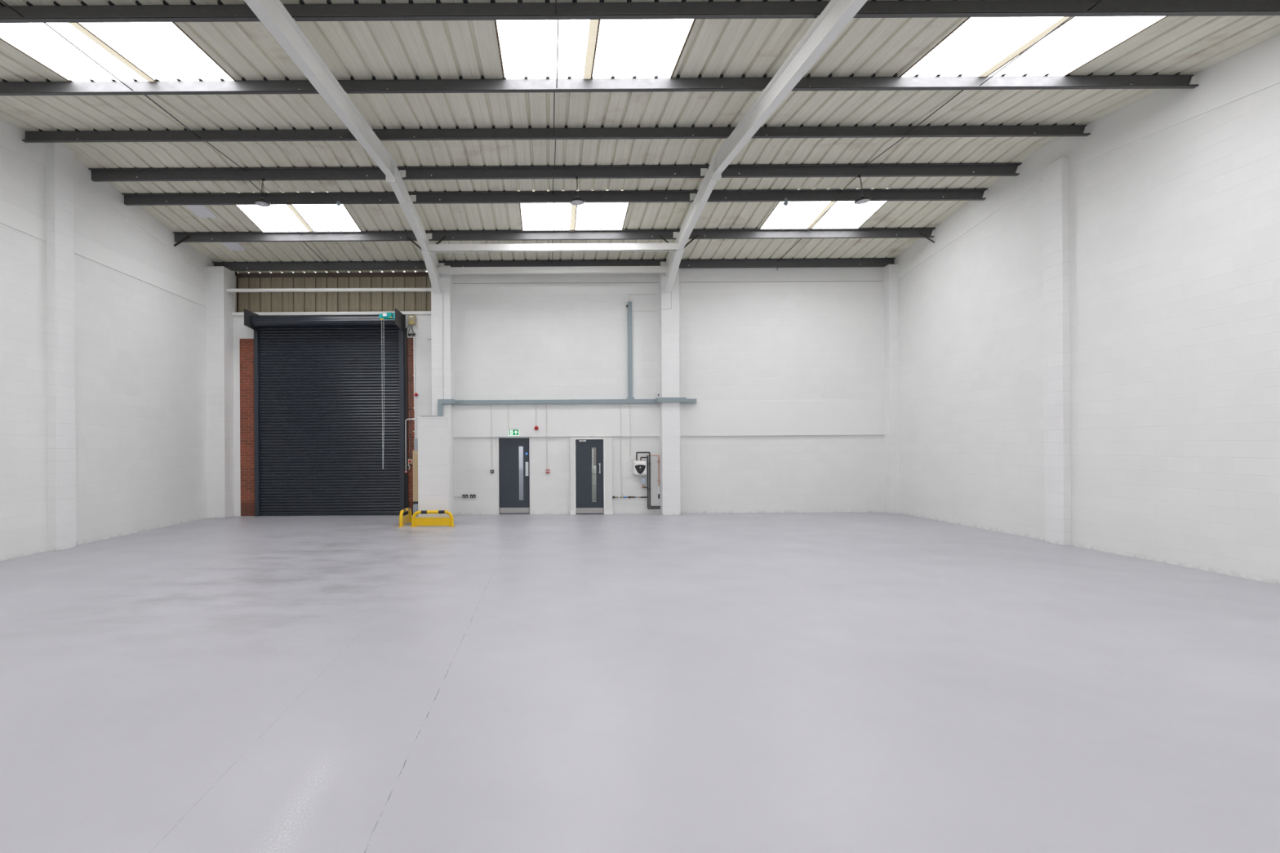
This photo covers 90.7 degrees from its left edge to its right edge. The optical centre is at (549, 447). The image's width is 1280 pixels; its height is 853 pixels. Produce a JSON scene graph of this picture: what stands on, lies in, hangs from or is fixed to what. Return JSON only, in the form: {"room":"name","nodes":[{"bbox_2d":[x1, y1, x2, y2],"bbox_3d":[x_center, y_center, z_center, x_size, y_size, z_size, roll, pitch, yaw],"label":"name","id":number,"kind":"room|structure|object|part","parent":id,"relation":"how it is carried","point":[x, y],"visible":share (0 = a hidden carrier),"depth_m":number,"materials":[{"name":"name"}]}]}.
{"room":"empty warehouse","nodes":[
{"label":"empty warehouse","id":0,"kind":"room"},
{"bbox_2d":[45,142,75,551],"bbox_3d":[-8.761,-1.799,11.225,0.160,7.242,0.450,0,0,0],"label":"pillar","id":1,"kind":"structure","parent":0,"point":[60,166],"depth_m":11.12,"materials":[{"name":"paint"}]},
{"bbox_2d":[0,119,213,560],"bbox_3d":[-8.957,-1.830,6.050,0.268,7.308,22.500,0,0,0],"label":"wall","id":2,"kind":"structure","parent":0,"point":[140,297],"depth_m":12.46,"materials":[{"name":"paint"}]},
{"bbox_2d":[173,235,190,246],"bbox_3d":[-8.659,-4.854,14.727,0.378,0.249,0.035,0,0,0],"label":"brace","id":3,"kind":"object","parent":2,"relation":"attached to","point":[187,237],"visible":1,"depth_m":14.74,"materials":[{"name":"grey metal"}]},
{"bbox_2d":[205,266,234,518],"bbox_3d":[-8.609,-1.423,16.360,0.460,6.490,0.480,0,0,0],"label":"pillar","id":4,"kind":"structure","parent":0,"point":[220,303],"depth_m":16.12,"materials":[{"name":"paint"}]},
{"bbox_2d":[226,288,431,292],"bbox_3d":[-5.730,-4.100,16.300,5.330,0.105,0.094,0,0,0],"label":"tube","id":5,"kind":"object","parent":4,"relation":"attached to","point":[242,290],"visible":0.98,"depth_m":16.26,"materials":[{"name":"beige paint"}]},
{"bbox_2d":[431,265,453,515],"bbox_3d":[-2.804,-1.458,16.390,0.490,6.490,0.420,0,0,0],"label":"pillar","id":6,"kind":"structure","parent":0,"point":[442,384],"depth_m":16.18,"materials":[{"name":"paint"}]},
{"bbox_2d":[244,0,444,293],"bbox_3d":[-2.875,-4.224,5.815,0.213,2.249,21.430,0,0,0],"label":"rafter","id":7,"kind":"object","parent":6,"relation":"on","point":[273,14],"visible":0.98,"depth_m":8.60,"materials":[{"name":"metal"}]},
{"bbox_3d":[-2.900,-5.030,11.400,0.170,0.395,0.024,0,0,0],"label":"apex plate","id":8,"kind":"part","parent":7,"relation":"part of","materials":[{"name":"beige paint"}]},
{"bbox_2d":[406,235,421,248],"bbox_3d":[-3.135,-4.777,14.727,0.470,0.408,0.035,0,0,0],"label":"brace","id":9,"kind":"object","parent":7,"relation":"attached to","point":[407,237],"visible":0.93,"depth_m":14.74,"materials":[{"name":"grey metal"}]},
{"bbox_2d":[435,235,446,244],"bbox_3d":[-2.663,-4.779,14.727,0.470,0.408,0.035,0,0,0],"label":"brace","id":10,"kind":"object","parent":7,"relation":"attached to","point":[444,237],"visible":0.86,"depth_m":14.74,"materials":[{"name":"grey metal"}]},
{"bbox_2d":[426,242,679,252],"bbox_3d":[0.072,-4.707,14.733,5.928,0.168,0.074,0,0,0],"label":"tie beam","id":11,"kind":"structure","parent":7,"relation":"attached to","point":[657,246],"depth_m":14.70,"materials":[{"name":"metal"}]},
{"bbox_2d":[436,266,668,274],"bbox_3d":[0.073,-4.548,16.038,5.928,0.165,0.105,0,0,0],"label":"tie beam","id":12,"kind":"structure","parent":7,"relation":"attached to","point":[555,269],"depth_m":16.02,"materials":[{"name":"metal"}]},
{"bbox_2d":[212,257,895,271],"bbox_3d":[0.111,-4.831,16.480,17.920,0.220,0.140,0,0,0],"label":"steel purlin","id":13,"kind":"object","parent":7,"relation":"on","point":[857,262],"visible":0.94,"depth_m":16.48,"materials":[{"name":"metal"}]},
{"bbox_2d":[173,226,935,242],"bbox_3d":[0.110,-5.025,14.760,17.920,0.220,0.140,0,0,0],"label":"steel purlin","id":14,"kind":"object","parent":7,"relation":"on","point":[862,233],"visible":0.98,"depth_m":14.76,"materials":[{"name":"metal"}]},
{"bbox_2d":[271,204,301,234],"bbox_3d":[-5.861,-5.080,13.885,0.015,0.117,1.743,0,0,0],"label":"rod","id":15,"kind":"object","parent":14,"relation":"attached to","point":[272,205],"visible":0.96,"depth_m":13.93,"materials":[{"name":"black metal"}]},
{"bbox_2d":[806,200,836,231],"bbox_3d":[6.049,-5.151,13.885,0.015,0.117,1.743,0,0,0],"label":"rod","id":16,"kind":"object","parent":14,"relation":"attached to","point":[836,201],"visible":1,"depth_m":13.90,"materials":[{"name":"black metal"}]},
{"bbox_2d":[121,187,987,205],"bbox_3d":[0.109,-5.222,13.010,17.920,0.220,0.140,0,0,0],"label":"steel purlin","id":17,"kind":"object","parent":7,"relation":"on","point":[904,194],"visible":1,"depth_m":13.01,"materials":[{"name":"metal"}]},
{"bbox_2d":[783,198,788,205],"bbox_3d":[4.898,-5.090,12.980,0.094,0.146,0.094,0,0,0],"label":"sensor","id":18,"kind":"object","parent":17,"relation":"attached to","point":[785,203],"visible":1,"depth_m":12.96,"materials":[{"name":"plastic"}]},
{"bbox_2d":[88,162,1022,181],"bbox_3d":[0.108,-5.326,12.080,17.920,0.220,0.140,0,0,0],"label":"steel purlin","id":19,"kind":"object","parent":7,"relation":"on","point":[1007,169],"visible":0.97,"depth_m":12.08,"materials":[{"name":"metal"}]},
{"bbox_2d":[253,177,270,206],"bbox_3d":[-5.520,-4.933,12.020,0.292,0.546,0.292,0,0,0],"label":"lamp","id":20,"kind":"object","parent":19,"relation":"hanging from","point":[261,202],"visible":1,"depth_m":12.01,"materials":[{"name":"black plastic"}]},
{"bbox_2d":[569,175,584,204],"bbox_3d":[0.526,-4.964,12.020,0.292,0.555,0.292,0,0,0],"label":"lamp","id":21,"kind":"object","parent":19,"relation":"hanging from","point":[576,201],"visible":1,"depth_m":12.00,"materials":[{"name":"black plastic"}]},
{"bbox_2d":[853,173,871,204],"bbox_3d":[6.008,-4.990,12.020,0.290,0.567,0.291,0,0,15],"label":"lamp","id":22,"kind":"object","parent":19,"relation":"hanging from","point":[863,199],"visible":1,"depth_m":12.01,"materials":[{"name":"black metal"}]},
{"bbox_2d":[22,122,1090,142],"bbox_3d":[0.108,-5.308,10.560,17.920,0.220,0.140,0,0,0],"label":"steel purlin","id":23,"kind":"object","parent":7,"relation":"on","point":[963,131],"visible":0.98,"depth_m":10.56,"materials":[{"name":"metal"}]},
{"bbox_2d":[205,141,246,171],"bbox_3d":[-5.862,-5.274,11.320,0.015,0.128,1.513,0,0,0],"label":"rod","id":24,"kind":"object","parent":23,"relation":"attached to","point":[206,141],"visible":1,"depth_m":11.32,"materials":[{"name":"black metal"}]},
{"bbox_2d":[554,139,555,169],"bbox_3d":[0.098,-5.310,11.320,0.015,0.128,1.513,0,0,0],"label":"rod","id":25,"kind":"object","parent":23,"relation":"attached to","point":[555,140],"visible":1,"depth_m":11.33,"materials":[{"name":"black metal"}]},
{"bbox_2d":[862,137,904,168],"bbox_3d":[6.048,-5.345,11.320,0.015,0.128,1.513,0,0,0],"label":"rod","id":26,"kind":"object","parent":23,"relation":"attached to","point":[903,137],"visible":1,"depth_m":11.29,"materials":[{"name":"black metal"}]},
{"bbox_2d":[0,71,1199,95],"bbox_3d":[0.109,-5.111,8.810,17.920,0.220,0.140,0,0,0],"label":"steel purlin","id":27,"kind":"object","parent":7,"relation":"on","point":[1090,81],"visible":0.97,"depth_m":8.81,"materials":[{"name":"metal"}]},
{"bbox_2d":[144,94,200,138],"bbox_3d":[-5.891,-5.166,9.685,0.015,0.117,1.743,0,0,0],"label":"rod","id":28,"kind":"object","parent":27,"relation":"attached to","point":[144,95],"visible":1,"depth_m":9.73,"materials":[{"name":"black metal"}]},
{"bbox_2d":[553,92,555,136],"bbox_3d":[0.069,-5.202,9.685,0.015,0.117,1.743,0,0,0],"label":"rod","id":29,"kind":"object","parent":27,"relation":"attached to","point":[554,92],"visible":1,"depth_m":9.57,"materials":[{"name":"black metal"}]},
{"bbox_2d":[906,89,964,133],"bbox_3d":[6.019,-5.238,9.685,0.015,0.117,1.743,0,0,0],"label":"rod","id":30,"kind":"object","parent":27,"relation":"attached to","point":[962,90],"visible":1,"depth_m":9.73,"materials":[{"name":"black metal"}]},
{"bbox_2d":[0,0,1279,22],"bbox_3d":[0.111,-4.910,7.020,17.920,0.220,0.140,0,0,0],"label":"steel purlin","id":31,"kind":"object","parent":7,"relation":"on","point":[139,12],"visible":0.96,"depth_m":7.02,"materials":[{"name":"metal"}]},
{"bbox_2d":[0,0,24,17],"bbox_3d":[-5.889,-4.767,6.135,0.015,0.119,1.763,0,0,0],"label":"rod","id":32,"kind":"object","parent":31,"relation":"attached to","point":[0,0],"visible":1,"depth_m":6.85,"materials":[{"name":"black metal"}]},
{"bbox_2d":[44,22,133,90],"bbox_3d":[-5.860,-4.967,7.915,0.015,0.121,1.783,0,0,0],"label":"rod","id":33,"kind":"object","parent":31,"relation":"attached to","point":[44,23],"visible":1,"depth_m":7.92,"materials":[{"name":"black metal"}]},
{"bbox_2d":[555,0,556,13],"bbox_3d":[0.071,-4.803,6.135,0.015,0.119,1.763,0,0,0],"label":"rod","id":34,"kind":"object","parent":31,"relation":"attached to","point":[556,0],"visible":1,"depth_m":6.88,"materials":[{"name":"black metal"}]},
{"bbox_2d":[555,19,559,88],"bbox_3d":[0.100,-5.003,7.915,0.015,0.121,1.783,0,0,0],"label":"rod","id":35,"kind":"object","parent":31,"relation":"attached to","point":[557,20],"visible":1,"depth_m":7.92,"materials":[{"name":"black metal"}]},
{"bbox_2d":[979,16,1071,85],"bbox_3d":[6.050,-5.039,7.915,0.015,0.121,1.783,0,0,0],"label":"rod","id":36,"kind":"object","parent":31,"relation":"attached to","point":[1070,16],"visible":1,"depth_m":7.91,"materials":[{"name":"black metal"}]},
{"bbox_2d":[1087,0,1102,10],"bbox_3d":[6.021,-4.838,6.135,0.015,0.119,1.763,0,0,0],"label":"rod","id":37,"kind":"object","parent":31,"relation":"attached to","point":[1100,0],"visible":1,"depth_m":6.91,"materials":[{"name":"black metal"}]},
{"bbox_2d":[442,293,444,399],"bbox_3d":[-2.755,-2.615,16.168,0.018,2.714,0.018,0,0,0],"label":"conduit","id":38,"kind":"object","parent":6,"relation":"attached to","point":[442,294],"visible":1,"depth_m":16.16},
{"bbox_2d":[519,446,529,500],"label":"window","id":39,"kind":"structure","parent":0,"point":[521,448],"depth_m":18.50,"materials":[{"name":"glass"}]},
{"bbox_2d":[231,266,884,515],"bbox_3d":[0.130,-1.607,16.895,17.940,6.753,0.710,0,0,0],"label":"wall","id":40,"kind":"structure","parent":0,"point":[783,368],"depth_m":16.55,"materials":[{"name":"paint"}]},
{"bbox_3d":[-8.004,-0.534,16.753,0.419,4.705,0.294,0,0,0],"label":"brick panel","id":41,"kind":"part","parent":40,"relation":"part of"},
{"bbox_2d":[244,307,408,516],"bbox_3d":[-5.790,-0.860,16.184,4.051,5.330,0.832,0,0,0],"label":"roller shutter","id":42,"kind":"object","parent":40,"relation":"attached to","point":[331,391],"visible":0.99,"depth_m":16.56,"materials":[{"name":"black metal"}]},
{"bbox_3d":[-7.730,-3.249,16.185,0.076,0.530,0.830,0,0,0],"label":"plate","id":43,"kind":"part","parent":42,"relation":"part of","materials":[{"name":"metal"}]},
{"bbox_3d":[-7.734,-0.644,16.545,0.100,4.920,0.110,0,0,0],"label":"guide rail","id":44,"kind":"part","parent":42,"relation":"part of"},
{"bbox_3d":[-5.811,1.778,16.570,3.738,0.046,0.050,0,0,0],"label":"rail","id":45,"kind":"part","parent":42,"relation":"part of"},
{"bbox_3d":[-4.212,-1.355,15.830,0.071,3.806,0.021,0,0,0],"label":"hand chain","id":46,"kind":"part","parent":42,"relation":"part of","materials":[{"name":"metal"}]},
{"bbox_3d":[-4.112,-3.331,15.860,0.270,0.172,0.172,0,0,0],"label":"motor","id":47,"kind":"part","parent":42,"relation":"part of","materials":[{"name":"teal metal"}]},
{"bbox_3d":[-3.860,-3.272,16.185,0.076,0.530,0.830,0,0,0],"label":"plate","id":48,"kind":"part","parent":42,"relation":"part of","materials":[{"name":"metal"}]},
{"bbox_3d":[-3.902,-0.667,16.545,0.128,4.920,0.110,0,0,0],"label":"guide rail","id":49,"kind":"part","parent":42,"relation":"part of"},
{"bbox_3d":[-5.736,-3.548,16.680,5.430,0.085,0.280,0,0,0],"label":"sill rail","id":50,"kind":"part","parent":40,"relation":"part of","materials":[{"name":"metal"}]},
{"bbox_3d":[-5.809,-4.740,17.184,5.560,0.119,0.028,0,0,0],"label":"cladding trim","id":51,"kind":"part","parent":40,"relation":"part of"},
{"bbox_2d":[408,340,410,453],"bbox_3d":[-3.716,-1.298,16.587,0.028,3.187,0.034,0,0,0],"label":"conduit","id":52,"kind":"object","parent":40,"relation":"attached to","point":[409,340],"visible":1,"depth_m":16.57,"materials":[{"name":"brown metal"}]},
{"bbox_2d":[404,417,415,470],"bbox_3d":[-3.689,-0.083,16.570,0.299,1.389,0.062,0,0,3],"label":"pipe","id":53,"kind":"object","parent":40,"relation":"attached to","point":[412,419],"visible":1,"depth_m":16.55,"materials":[{"name":"plastic"}]},
{"bbox_2d":[409,340,412,453],"bbox_3d":[-3.673,-1.298,16.587,0.028,3.187,0.034,0,0,0],"label":"conduit","id":54,"kind":"object","parent":40,"relation":"attached to","point":[411,340],"visible":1,"depth_m":16.57,"materials":[{"name":"brown metal"}]},
{"bbox_3d":[-3.728,-0.560,16.753,0.282,4.705,0.294,0,0,0],"label":"brick panel","id":55,"kind":"part","parent":40,"relation":"part of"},
{"bbox_2d":[408,315,415,325],"bbox_3d":[-3.645,-3.366,16.542,0.185,0.258,0.114,0,0,0],"label":"control box","id":56,"kind":"object","parent":40,"relation":"attached to","point":[411,318],"visible":1,"depth_m":16.49,"materials":[{"name":"beige plastic"}]},
{"bbox_2d":[413,336,416,438],"bbox_3d":[-3.581,-1.442,16.581,0.095,2.985,0.038,0,0,0],"label":"cable trunking","id":57,"kind":"object","parent":40,"relation":"attached to","point":[414,348],"visible":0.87,"depth_m":16.57,"materials":[{"name":"white plastic"}]},
{"bbox_2d":[490,404,493,467],"bbox_3d":[-1.532,-0.300,16.559,0.048,1.679,0.081,0,0,0],"label":"conduit","id":58,"kind":"object","parent":40,"relation":"attached to","point":[491,451],"visible":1,"depth_m":16.53,"materials":[{"name":"metal"}]},
{"bbox_2d":[506,426,519,435],"bbox_3d":[-0.965,-0.436,16.509,0.316,0.248,0.072,0,0,0],"label":"exit sign","id":59,"kind":"object","parent":40,"relation":"attached to","point":[512,431],"visible":1,"depth_m":16.51,"materials":[{"name":"white plastic"}]},
{"bbox_2d":[496,435,531,514],"bbox_3d":[-0.943,0.739,16.622,0.918,2.073,0.195,0,0,0],"label":"door","id":60,"kind":"structure","parent":40,"relation":"in","point":[508,502],"depth_m":16.63,"materials":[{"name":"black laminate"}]},
{"bbox_3d":[-0.932,1.673,16.628,0.788,0.145,0.003,0,0,0],"label":"kick plate","id":61,"kind":"part","parent":60,"relation":"part of","materials":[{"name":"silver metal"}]},
{"bbox_3d":[-0.759,0.689,16.652,0.141,1.459,0.052,0,0,0],"label":"vision panel","id":62,"kind":"part","parent":60,"relation":"part of","materials":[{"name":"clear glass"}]},
{"bbox_3d":[-0.604,0.570,16.628,0.079,0.375,0.004,0,0,0],"label":"push plate","id":63,"kind":"part","parent":60,"relation":"part of","materials":[{"name":"metal"}]},
{"bbox_2d":[546,404,547,467],"bbox_3d":[-0.072,-0.304,16.559,0.048,1.688,0.081,0,0,0],"label":"conduit","id":64,"kind":"object","parent":40,"relation":"attached to","point":[546,404],"visible":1,"depth_m":16.53,"materials":[{"name":"metal"}]},
{"bbox_2d":[437,397,696,416],"bbox_3d":[0.490,-0.979,16.317,6.735,0.585,0.455,0,0,0],"label":"cable tray","id":65,"kind":"object","parent":40,"relation":"attached to","point":[682,400],"visible":0.88,"depth_m":16.46,"materials":[{"name":"metal"}]},
{"bbox_2d":[569,437,613,515],"bbox_3d":[1.095,0.749,16.467,1.123,2.028,0.265,0,0,0],"label":"door","id":66,"kind":"structure","parent":40,"relation":"in","point":[580,448],"depth_m":16.46,"materials":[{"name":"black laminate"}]},
{"bbox_3d":[1.055,1.661,16.459,0.712,0.145,0.003,0,0,0],"label":"kick plate","id":67,"kind":"part","parent":66,"relation":"part of","materials":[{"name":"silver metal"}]},
{"bbox_3d":[1.169,0.722,16.482,0.144,1.466,0.052,0,0,0],"label":"vision panel","id":68,"kind":"part","parent":66,"relation":"part of","materials":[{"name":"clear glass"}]},
{"bbox_3d":[1.564,1.703,16.432,0.196,0.115,0.016,0,0,0],"label":"skirting","id":69,"kind":"part","parent":66,"relation":"part of","materials":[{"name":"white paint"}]},
{"bbox_2d":[620,403,622,491],"bbox_3d":[1.892,-0.001,16.559,0.048,2.318,0.081,0,0,0],"label":"conduit","id":70,"kind":"object","parent":40,"relation":"attached to","point":[620,403],"visible":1,"depth_m":16.58,"materials":[{"name":"metal"}]},
{"bbox_2d":[612,496,647,498],"bbox_3d":[2.116,1.317,16.512,0.929,0.075,0.067,0,0,4],"label":"supply pipe","id":71,"kind":"object","parent":40,"relation":"attached to","point":[619,497],"visible":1,"depth_m":16.50,"materials":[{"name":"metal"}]},
{"bbox_2d":[626,302,634,399],"bbox_3d":[2.119,-2.553,16.506,0.228,2.563,0.079,0,0,0],"label":"cable tray","id":72,"kind":"object","parent":40,"relation":"attached to","point":[628,305],"visible":1,"depth_m":16.47,"materials":[{"name":"grey metal"}]},
{"bbox_2d":[629,403,631,455],"bbox_3d":[2.129,-0.469,16.559,0.048,1.385,0.081,0,0,0],"label":"conduit","id":73,"kind":"object","parent":40,"relation":"attached to","point":[629,403],"visible":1,"depth_m":16.53,"materials":[{"name":"metal"}]},
{"bbox_2d":[631,461,646,475],"bbox_3d":[2.357,0.540,16.427,0.350,0.368,0.343,0,0,0],"label":"water heater","id":74,"kind":"object","parent":40,"relation":"attached to","point":[638,468],"visible":1,"depth_m":16.27,"materials":[{"name":"white paint"}]},
{"bbox_2d":[628,293,657,302],"bbox_3d":[2.461,-3.946,16.533,0.744,0.225,0.018,0,0,0],"label":"conduit","id":75,"kind":"object","parent":40,"relation":"attached to","point":[629,294],"visible":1,"depth_m":16.52,"materials":[{"name":"metal"}]},
{"bbox_2d":[632,310,657,311],"bbox_3d":[2.516,-3.611,16.533,0.661,0.018,0.018,0,0,0],"label":"conduit","id":76,"kind":"object","parent":40,"relation":"attached to","point":[633,310],"visible":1,"depth_m":16.52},
{"bbox_2d":[635,452,660,507],"bbox_3d":[2.624,0.848,16.531,0.693,1.465,0.138,0,0,0],"label":"insulated pipe","id":77,"kind":"object","parent":40,"relation":"attached to","point":[650,506],"visible":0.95,"depth_m":16.46,"materials":[{"name":"black rubber"}]},
{"bbox_2d":[646,455,660,509],"bbox_3d":[2.735,0.915,16.527,0.341,1.416,0.145,0,0,0],"label":"insulated pipe","id":78,"kind":"object","parent":40,"relation":"attached to","point":[647,464],"visible":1,"depth_m":16.46,"materials":[{"name":"black plastic"}]},
{"bbox_3d":[2.493,1.053,16.480,0.145,0.040,0.040,0,0,0],"label":"insulated pipe","id":79,"kind":"object","parent":78,"relation":"attached to","visible":0},
{"bbox_2d":[641,476,645,487],"bbox_3d":[2.471,0.915,16.512,0.113,0.275,0.176,0,0,0],"label":"tank","id":80,"kind":"object","parent":79,"relation":"on","point":[643,480],"visible":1,"depth_m":16.43,"materials":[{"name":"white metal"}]},
{"bbox_2d":[657,455,659,485],"bbox_3d":[2.759,0.607,16.550,0.288,0.811,0.100,0,0,0],"label":"copper pipe","id":81,"kind":"object","parent":40,"relation":"attached to","point":[658,455],"visible":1,"depth_m":16.50,"materials":[{"name":"metal"}]},
{"bbox_2d":[657,485,659,498],"bbox_3d":[2.884,1.181,16.543,0.049,0.338,0.114,0,0,0],"label":"tundish","id":82,"kind":"object","parent":81,"relation":"attached to","point":[658,486],"visible":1,"depth_m":16.50,"materials":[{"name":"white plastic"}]},
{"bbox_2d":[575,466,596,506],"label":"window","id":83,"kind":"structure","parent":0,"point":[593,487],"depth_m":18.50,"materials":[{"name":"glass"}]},
{"bbox_2d":[0,506,1279,852],"bbox_3d":[0.151,1.844,6.675,18.440,0.150,24.250,0,0,0],"label":"floor","id":84,"kind":"structure","parent":0,"point":[880,682],"depth_m":4.56,"materials":[{"name":"grey paint"}]},
{"bbox_2d":[397,506,411,527],"bbox_3d":[-3.364,1.608,14.615,0.130,0.365,1.060,0,0,0],"label":"barrier","id":85,"kind":"object","parent":84,"relation":"on","point":[406,518],"visible":0.99,"depth_m":14.48,"materials":[{"name":"metal"}]},
{"bbox_3d":[-3.364,1.608,14.213,0.075,0.365,0.202,0,0,0],"label":"leg","id":86,"kind":"part","parent":85,"relation":"part of","materials":[{"name":"yellow paint"}]},
{"bbox_3d":[-3.364,1.679,14.615,0.008,0.187,0.870,0,0,0],"label":"plate","id":87,"kind":"part","parent":85,"relation":"part of","materials":[{"name":"yellow paint"}]},
{"bbox_3d":[-3.364,1.608,15.017,0.076,0.364,0.201,0,0,0],"label":"leg","id":88,"kind":"part","parent":85,"relation":"part of","materials":[{"name":"yellow paint"}]},
{"bbox_2d":[413,438,417,516],"bbox_3d":[-3.446,0.779,16.270,0.180,2.023,0.219,0,0,0],"label":"post","id":89,"kind":"object","parent":84,"relation":"on","point":[415,440],"visible":0.54,"depth_m":16.17,"materials":[{"name":"white metal"}]},
{"bbox_2d":[409,510,455,527],"bbox_3d":[-2.640,1.604,14.120,1.002,0.364,0.130,0,0,0],"label":"barrier","id":90,"kind":"object","parent":84,"relation":"on","point":[415,522],"visible":1,"depth_m":14.12,"materials":[{"name":"metal"}]},
{"bbox_3d":[-3.013,1.606,14.120,0.201,0.364,0.076,0,0,0],"label":"leg","id":91,"kind":"part","parent":90,"relation":"part of","materials":[{"name":"yellow paint"}]},
{"bbox_3d":[-2.633,1.459,14.120,0.257,0.075,0.076,0,0,0],"label":"rail","id":92,"kind":"part","parent":90,"relation":"part of","materials":[{"name":"metal"}]},
{"bbox_3d":[-2.639,1.674,14.120,0.812,0.187,0.008,0,0,0],"label":"plate","id":93,"kind":"part","parent":90,"relation":"part of","materials":[{"name":"yellow paint"}]},
{"bbox_3d":[-2.267,1.601,14.120,0.201,0.364,0.076,0,0,0],"label":"leg","id":94,"kind":"part","parent":90,"relation":"part of","materials":[{"name":"yellow paint"}]},
{"bbox_2d":[417,416,452,517],"bbox_3d":[-2.669,0.541,14.543,0.718,2.491,0.415,0,0,0],"label":"pier","id":95,"kind":"object","parent":84,"relation":"on","point":[434,433],"visible":0.77,"depth_m":14.35,"materials":[{"name":"white paint"}]},
{"bbox_3d":[-2.322,0.554,14.543,0.024,2.461,0.415,0,0,0],"label":"corner trim","id":96,"kind":"part","parent":95,"relation":"part of","materials":[{"name":"white paint"}]},
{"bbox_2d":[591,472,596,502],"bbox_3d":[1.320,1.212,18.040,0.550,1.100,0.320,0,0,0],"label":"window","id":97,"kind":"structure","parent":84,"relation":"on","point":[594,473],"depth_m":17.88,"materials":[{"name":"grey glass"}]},
{"bbox_2d":[0,0,1279,273],"bbox_3d":[0.112,-4.595,6.005,17.940,1.948,22.410,0,0,0],"label":"ceiling","id":98,"kind":"structure","parent":0,"point":[1187,45],"depth_m":10.14,"materials":[{"name":"metal"}]},
{"bbox_2d":[0,22,235,81],"bbox_3d":[-5.591,-5.085,7.995,2.344,0.249,1.710,0,0,0],"label":"window","id":99,"kind":"structure","parent":98,"relation":"attached to","point":[139,51],"depth_m":8.01,"materials":[{"name":"white"}]},
{"bbox_2d":[185,204,217,217],"bbox_3d":[-7.631,-5.178,13.675,0.400,0.081,0.650,0,0,0],"label":"sheet","id":100,"kind":"object","parent":98,"relation":"attached to","point":[201,211],"visible":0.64,"depth_m":13.69,"materials":[{"name":"plastic"}]},
{"bbox_2d":[221,242,246,250],"bbox_3d":[-7.810,-4.975,15.475,0.400,0.059,0.450,0,0,0],"label":"sheet","id":101,"kind":"object","parent":98,"relation":"attached to","point":[231,246],"visible":0.93,"depth_m":15.48,"materials":[{"name":"plastic"}]},
{"bbox_2d":[235,204,361,231],"bbox_3d":[-5.591,-5.184,13.928,2.344,0.253,1.745,0,0,0],"label":"window","id":102,"kind":"structure","parent":98,"relation":"attached to","point":[304,217],"depth_m":14.04,"materials":[{"name":"white"}]},
{"bbox_2d":[519,202,629,230],"bbox_3d":[0.534,-5.220,13.928,2.374,0.253,1.745,0,0,0],"label":"window","id":103,"kind":"structure","parent":98,"relation":"attached to","point":[587,215],"depth_m":14.04,"materials":[{"name":"white"}]},
{"bbox_2d":[493,18,696,79],"bbox_3d":[0.534,-5.122,7.995,2.374,0.249,1.710,0,0,0],"label":"window","id":104,"kind":"structure","parent":98,"relation":"attached to","point":[645,48],"depth_m":8.02,"materials":[{"name":"white"}]},
{"bbox_2d":[760,200,888,230],"bbox_3d":[6.099,-5.254,13.928,2.344,0.253,1.745,0,0,0],"label":"window","id":105,"kind":"structure","parent":98,"relation":"attached to","point":[842,214],"depth_m":14.04,"materials":[{"name":"white"}]},
{"bbox_2d":[899,16,1167,76],"bbox_3d":[6.099,-5.155,7.995,2.344,0.249,1.710,0,0,0],"label":"window","id":106,"kind":"structure","parent":98,"relation":"attached to","point":[980,46],"depth_m":7.99,"materials":[{"name":"white"}]},
{"bbox_2d":[658,264,679,515],"bbox_3d":[3.131,-1.494,16.390,0.460,6.490,0.420,0,0,0],"label":"pillar","id":107,"kind":"structure","parent":0,"point":[668,319],"depth_m":16.18,"materials":[{"name":"paint"}]},
{"bbox_2d":[660,290,671,309],"bbox_3d":[3.008,-3.805,16.168,0.297,0.471,0.018,0,0,0],"label":"conduit","id":108,"kind":"object","parent":107,"relation":"attached to","point":[671,291],"visible":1,"depth_m":16.16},
{"bbox_2d":[660,0,867,292],"bbox_3d":[3.024,-4.259,5.815,0.213,2.249,21.430,0,0,0],"label":"rafter","id":109,"kind":"object","parent":107,"relation":"on","point":[837,14],"visible":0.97,"depth_m":8.63,"materials":[{"name":"metal"}]},
{"bbox_2d":[684,234,698,247],"bbox_3d":[3.277,-4.815,14.727,0.470,0.408,0.035,0,0,0],"label":"brace","id":110,"kind":"object","parent":109,"relation":"attached to","point":[697,235],"visible":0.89,"depth_m":14.74,"materials":[{"name":"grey metal"}]},
{"bbox_3d":[3.040,-5.066,11.400,0.170,0.395,0.024,0,0,0],"label":"apex plate","id":111,"kind":"part","parent":109,"relation":"part of","materials":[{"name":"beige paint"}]},
{"bbox_2d":[883,264,899,513],"bbox_3d":[8.976,-1.529,16.450,0.250,6.490,0.300,0,0,0],"label":"pillar","id":112,"kind":"structure","parent":0,"point":[891,281],"depth_m":16.30,"materials":[{"name":"paint"}]},
{"bbox_2d":[1042,157,1071,545],"bbox_3d":[9.035,-1.677,11.150,0.130,6.786,0.420,0,0,0],"label":"pillar","id":113,"kind":"structure","parent":0,"point":[1056,297],"depth_m":11.06,"materials":[{"name":"paint"}]},
{"bbox_2d":[893,34,1279,584],"bbox_3d":[9.216,-1.939,6.050,0.264,7.308,22.500,0,0,0],"label":"wall","id":114,"kind":"structure","parent":0,"point":[1175,193],"depth_m":9.73,"materials":[{"name":"paint"}]},
{"bbox_2d":[919,232,934,242],"bbox_3d":[8.890,-4.940,14.727,0.358,0.248,0.035,0,0,0],"label":"brace","id":115,"kind":"object","parent":114,"relation":"attached to","point":[923,235],"visible":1,"depth_m":14.73,"materials":[{"name":"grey metal"}]}
]}

